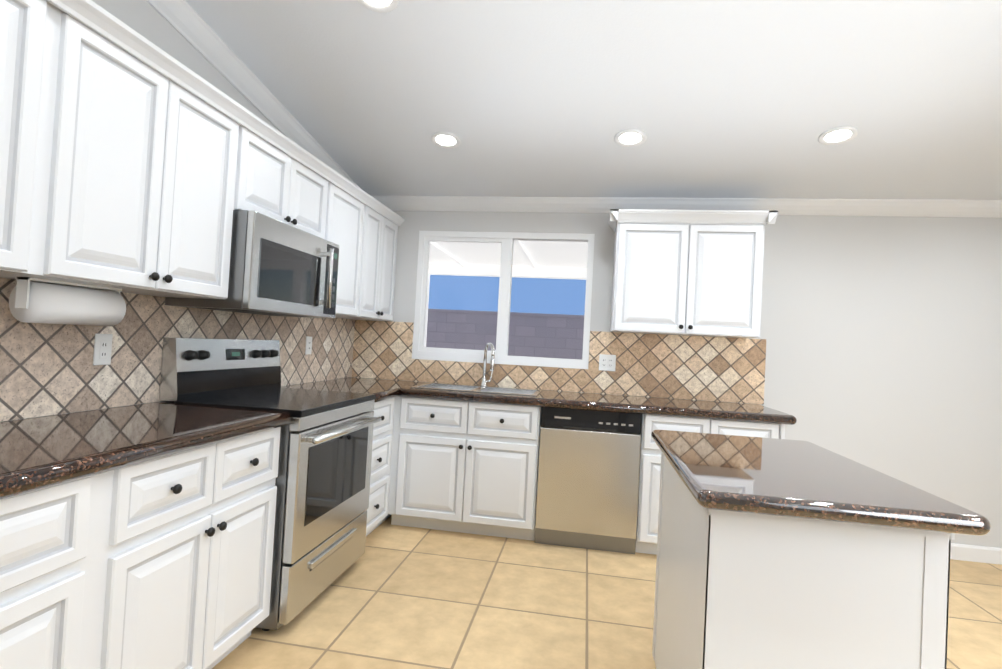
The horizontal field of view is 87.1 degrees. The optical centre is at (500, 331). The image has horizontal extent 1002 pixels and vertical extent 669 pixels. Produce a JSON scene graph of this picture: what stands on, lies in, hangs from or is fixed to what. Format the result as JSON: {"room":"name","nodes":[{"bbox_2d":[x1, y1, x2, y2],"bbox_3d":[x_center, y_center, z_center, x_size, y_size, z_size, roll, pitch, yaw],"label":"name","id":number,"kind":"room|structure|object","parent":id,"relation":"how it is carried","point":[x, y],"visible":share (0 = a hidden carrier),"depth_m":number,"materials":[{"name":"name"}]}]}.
{"room":"kitchen","nodes":[
{"label":"kitchen","id":0,"kind":"room"},
{"bbox_2d":[1,0,349,421],"bbox_3d":[-1.655,-0.369,1.493,0.150,3.246,5.720,3,-1,9],"label":"wall","id":1,"kind":"structure","parent":0,"point":[146,20],"depth_m":2.24,"materials":[{"name":"white paint"}]},
{"bbox_2d":[0,0,67,279],"bbox_3d":[-1.459,-0.573,1.157,0.320,0.798,0.660,3,-1,9],"label":"upper cabinet","id":2,"kind":"object","parent":1,"relation":"attached to","point":[32,32],"depth_m":1.41,"materials":[{"name":"white paint"}]},
{"bbox_2d":[33,0,247,299],"bbox_3d":[-1.342,-0.551,1.869,0.320,0.798,0.784,3,-1,9],"label":"upper cabinet","id":3,"kind":"object","parent":1,"relation":"attached to","point":[133,161],"depth_m":1.75,"materials":[{"name":"white paint"}]},
{"bbox_2d":[9,277,125,325],"bbox_3d":[-1.399,-0.090,1.718,0.124,0.134,0.313,3,-1,9],"label":"paper towel holder","id":4,"kind":"object","parent":3,"relation":"attached to","point":[35,301],"visible":1,"depth_m":1.65,"materials":[{"name":"white paper"}]},
{"bbox_2d":[0,278,355,421],"bbox_3d":[-1.495,0.072,2.102,0.009,0.450,4.140,3,-1,9],"label":"tile backsplash","id":5,"kind":"structure","parent":1,"relation":"attached to","point":[46,369],"depth_m":2.11,"materials":[{"name":"tile"}]},
{"bbox_2d":[93,334,112,364],"bbox_3d":[-1.503,0.068,1.992,0.008,0.118,0.072,3,-1,9],"label":"electrical outlet","id":6,"kind":"object","parent":5,"relation":"attached to","point":[102,348],"visible":1,"depth_m":1.99,"materials":[{"name":"white plastic"}]},
{"bbox_2d":[305,336,311,354],"bbox_3d":[-1.261,0.092,3.462,0.008,0.118,0.072,3,-1,9],"label":"electrical outlet","id":7,"kind":"object","parent":5,"relation":"attached to","point":[308,348],"visible":1,"depth_m":3.45,"materials":[{"name":"white plastic"}]},
{"bbox_2d":[146,0,360,188],"bbox_3d":[-1.483,-1.484,1.492,0.083,0.895,5.432,3,-1,9],"label":"crown molding","id":8,"kind":"structure","parent":1,"relation":"attached to","point":[188,23],"depth_m":2.59,"materials":[{"name":"white wood"}]},
{"bbox_2d":[240,112,331,239],"bbox_3d":[-1.206,-0.720,2.646,0.320,0.413,0.779,3,-1,9],"label":"upper cabinet","id":9,"kind":"object","parent":1,"relation":"attached to","point":[283,182],"depth_m":2.57,"materials":[{"name":"white paint"}]},
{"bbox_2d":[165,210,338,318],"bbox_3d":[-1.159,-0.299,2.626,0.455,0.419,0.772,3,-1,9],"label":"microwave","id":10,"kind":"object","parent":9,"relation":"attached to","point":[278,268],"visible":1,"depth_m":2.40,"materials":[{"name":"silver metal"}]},
{"bbox_2d":[328,172,367,319],"bbox_3d":[-1.113,-0.509,3.268,0.320,0.798,0.489,3,-1,9],"label":"upper cabinet","id":11,"kind":"object","parent":1,"relation":"attached to","point":[349,205],"depth_m":3.30,"materials":[{"name":"white paint"}]},
{"bbox_2d":[360,196,399,320],"bbox_3d":[-1.023,-0.493,3.819,0.320,0.798,0.627,3,-1,9],"label":"upper cabinet","id":12,"kind":"object","parent":1,"relation":"attached to","point":[380,254],"depth_m":3.78,"materials":[{"name":"white paint"}]},
{"bbox_2d":[424,240,587,346],"bbox_3d":[1.134,0.288,5.821,14.000,2.590,3.740,3,-1,9],"label":"roof","id":13,"kind":"structure","parent":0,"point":[521,251],"depth_m":6.90,"materials":[{"name":"white"}]},
{"bbox_2d":[185,0,1001,199],"bbox_3d":[1.045,-1.462,1.083,5.800,1.023,6.020,3,-1,9],"label":"ceiling","id":14,"kind":"structure","parent":0,"point":[708,98],"depth_m":2.59,"materials":[{"name":"white paint"}]},
{"bbox_2d":[357,0,398,12],"bbox_3d":[-0.497,-1.341,2.101,0.180,0.036,0.178,3,-1,9],"label":"recessed light","id":15,"kind":"object","parent":14,"relation":"in","point":[382,6],"visible":1,"depth_m":2.15,"materials":[{"name":"white plastic"}]},
{"bbox_2d":[431,132,460,147],"bbox_3d":[-0.332,-1.147,3.163,0.180,0.036,0.178,3,-1,9],"label":"recessed light","id":16,"kind":"object","parent":14,"relation":"in","point":[444,139],"visible":1,"depth_m":3.16,"materials":[{"name":"white plastic"}]},
{"bbox_2d":[614,129,646,146],"bbox_3d":[0.733,-1.095,2.987,0.180,0.036,0.178,3,-1,9],"label":"recessed light","id":17,"kind":"object","parent":14,"relation":"in","point":[628,137],"visible":1,"depth_m":2.98,"materials":[{"name":"white plastic"}]},
{"bbox_2d":[818,126,857,144],"bbox_3d":[1.797,-1.043,2.811,0.180,0.036,0.178,3,-1,9],"label":"recessed light","id":18,"kind":"object","parent":14,"relation":"in","point":[835,136],"visible":1,"depth_m":2.81,"materials":[{"name":"white plastic"}]},
{"bbox_2d":[212,515,1001,668],"bbox_3d":[0.897,1.350,1.023,5.500,0.060,5.720,3,-1,9],"label":"floor","id":19,"kind":"structure","parent":0,"point":[398,597],"depth_m":2.47,"materials":[{"name":"beige tile"}]},
{"bbox_2d":[0,463,115,668],"bbox_3d":[-1.394,0.765,1.093,0.600,0.871,0.643,3,-1,9],"label":"base cabinet","id":20,"kind":"object","parent":19,"relation":"on","point":[56,532],"depth_m":1.26,"materials":[{"name":"white paint"}]},
{"bbox_2d":[104,419,287,668],"bbox_3d":[-1.277,0.786,1.807,0.600,0.871,0.805,3,-1,9],"label":"base cabinet","id":21,"kind":"object","parent":19,"relation":"on","point":[136,535],"depth_m":1.70,"materials":[{"name":"white paint"}]},
{"bbox_2d":[0,403,287,486],"bbox_3d":[-1.360,0.306,1.108,0.600,0.044,2.236,3,-1,9],"label":"countertop","id":22,"kind":"structure","parent":21,"relation":"on","point":[44,447],"depth_m":1.58,"materials":[{"name":"brown stone"}]},
{"bbox_2d":[159,337,381,630],"bbox_3d":[-1.070,0.651,2.583,0.719,1.196,0.776,3,-1,9],"label":"range","id":23,"kind":"object","parent":19,"relation":"on","point":[322,482],"visible":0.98,"depth_m":2.39,"materials":[{"name":"silver metal"}]},
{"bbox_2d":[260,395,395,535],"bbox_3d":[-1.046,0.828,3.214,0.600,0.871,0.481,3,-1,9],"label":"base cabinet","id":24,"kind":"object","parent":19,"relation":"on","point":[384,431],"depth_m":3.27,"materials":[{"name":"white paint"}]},
{"bbox_2d":[282,383,395,398],"bbox_3d":[-1.011,0.370,3.236,0.600,0.044,0.505,3,-1,9],"label":"countertop","id":25,"kind":"structure","parent":24,"relation":"on","point":[339,387],"depth_m":3.25,"materials":[{"name":"brown stone"}]},
{"bbox_2d":[392,399,543,542],"bbox_3d":[-0.203,0.882,3.657,0.961,0.871,0.600,3,-1,9],"label":"base cabinet","id":26,"kind":"object","parent":19,"relation":"on","point":[472,468],"depth_m":3.37,"materials":[{"name":"white paint"}]},
{"bbox_2d":[396,387,795,426],"bbox_3d":[0.548,0.463,3.524,2.388,0.053,0.628,3,-1,9],"label":"countertop","id":27,"kind":"structure","parent":26,"relation":"on","point":[562,400],"depth_m":3.27,"materials":[{"name":"brown stone"}]},
{"bbox_2d":[412,383,543,394],"bbox_3d":[-0.156,0.494,3.669,0.844,0.195,0.464,3,-1,9],"label":"sink","id":28,"kind":"object","parent":27,"relation":"in","point":[435,386],"depth_m":3.80,"materials":[{"name":"silver metal"}]},
{"bbox_2d":[480,343,494,386],"bbox_3d":[-0.095,0.241,3.837,0.117,0.323,0.137,3,-1,9],"label":"faucet","id":29,"kind":"object","parent":27,"relation":"on","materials":[{"name":"silver metal"}]},
{"bbox_2d":[536,407,639,553],"bbox_3d":[0.577,0.921,3.518,0.619,0.869,0.580,3,-1,9],"label":"dishwasher","id":30,"kind":"object","parent":19,"relation":"on","point":[590,460],"depth_m":3.24,"materials":[{"name":"silver metal"}]},
{"bbox_2d":[636,415,784,554],"bbox_3d":[1.282,0.955,3.411,0.802,0.871,0.600,3,-1,9],"label":"base cabinet","id":31,"kind":"object","parent":19,"relation":"on","point":[648,481],"depth_m":3.17,"materials":[{"name":"white paint"}]},
{"bbox_2d":[651,430,990,668],"bbox_3d":[0.844,0.872,1.695,0.630,0.917,1.000,3,-1,9],"label":"kitchen island","id":32,"kind":"object","parent":19,"relation":"on","point":[773,553],"visible":1,"depth_m":1.31,"materials":[{"name":"white paint"}]},
{"bbox_2d":[355,211,1001,547],"bbox_3d":[1.409,0.259,3.795,5.200,2.410,0.150,3,-1,9],"label":"wall","id":33,"kind":"structure","parent":0,"point":[882,335],"depth_m":3.54,"materials":[{"name":"white paint"}]},
{"bbox_2d":[412,231,594,368],"bbox_3d":[0.007,-0.253,4.005,1.342,0.995,0.089,3,-1,9],"label":"window","id":34,"kind":"structure","parent":33,"relation":"in","point":[506,241],"depth_m":3.98,"materials":[{"name":"white plastic"}]},
{"bbox_2d":[352,320,765,403],"bbox_3d":[0.344,0.206,3.890,3.004,0.450,0.009,3,-1,9],"label":"tile backsplash","id":35,"kind":"structure","parent":33,"relation":"attached to","point":[720,369],"depth_m":3.80,"materials":[{"name":"tile"}]},
{"bbox_2d":[599,354,615,370],"bbox_3d":[0.768,0.226,3.810,0.118,0.118,0.008,3,-1,9],"label":"outlet","id":36,"kind":"object","parent":35,"relation":"attached to","point":[607,362],"visible":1,"depth_m":3.81,"materials":[{"name":"white plastic"}]},
{"bbox_2d":[372,196,1001,217],"bbox_3d":[1.445,-0.882,3.706,5.010,0.094,0.082,3,-1,9],"label":"crown molding","id":37,"kind":"structure","parent":33,"relation":"attached to","point":[784,206],"depth_m":3.68,"materials":[{"name":"white wood"}]},
{"bbox_2d":[608,209,777,337],"bbox_3d":[1.241,-0.380,3.574,1.034,0.800,0.372,3,-1,9],"label":"upper cabinet","id":38,"kind":"object","parent":33,"relation":"attached to","point":[690,272],"visible":1,"depth_m":3.44,"materials":[{"name":"white paint"}]},
{"bbox_2d":[950,543,1001,564],"bbox_3d":[2.791,1.422,3.450,2.170,0.100,0.014,3,-1,9],"label":"baseboard","id":39,"kind":"structure","parent":33,"relation":"attached to","point":[982,554],"depth_m":3.39,"materials":[{"name":"white wood"}]},
{"bbox_3d":[4.617,2.213,24.394,55.000,0.100,41.620,3,-1,9],"label":"ground","id":40,"kind":"structure","parent":0,"visible":0},
{"bbox_2d":[426,309,583,359],"bbox_3d":[2.330,0.733,10.123,45.000,2.010,0.240,3,-1,9],"label":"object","id":41,"kind":"object","parent":40,"relation":"on","point":[477,328],"depth_m":10.38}
]}

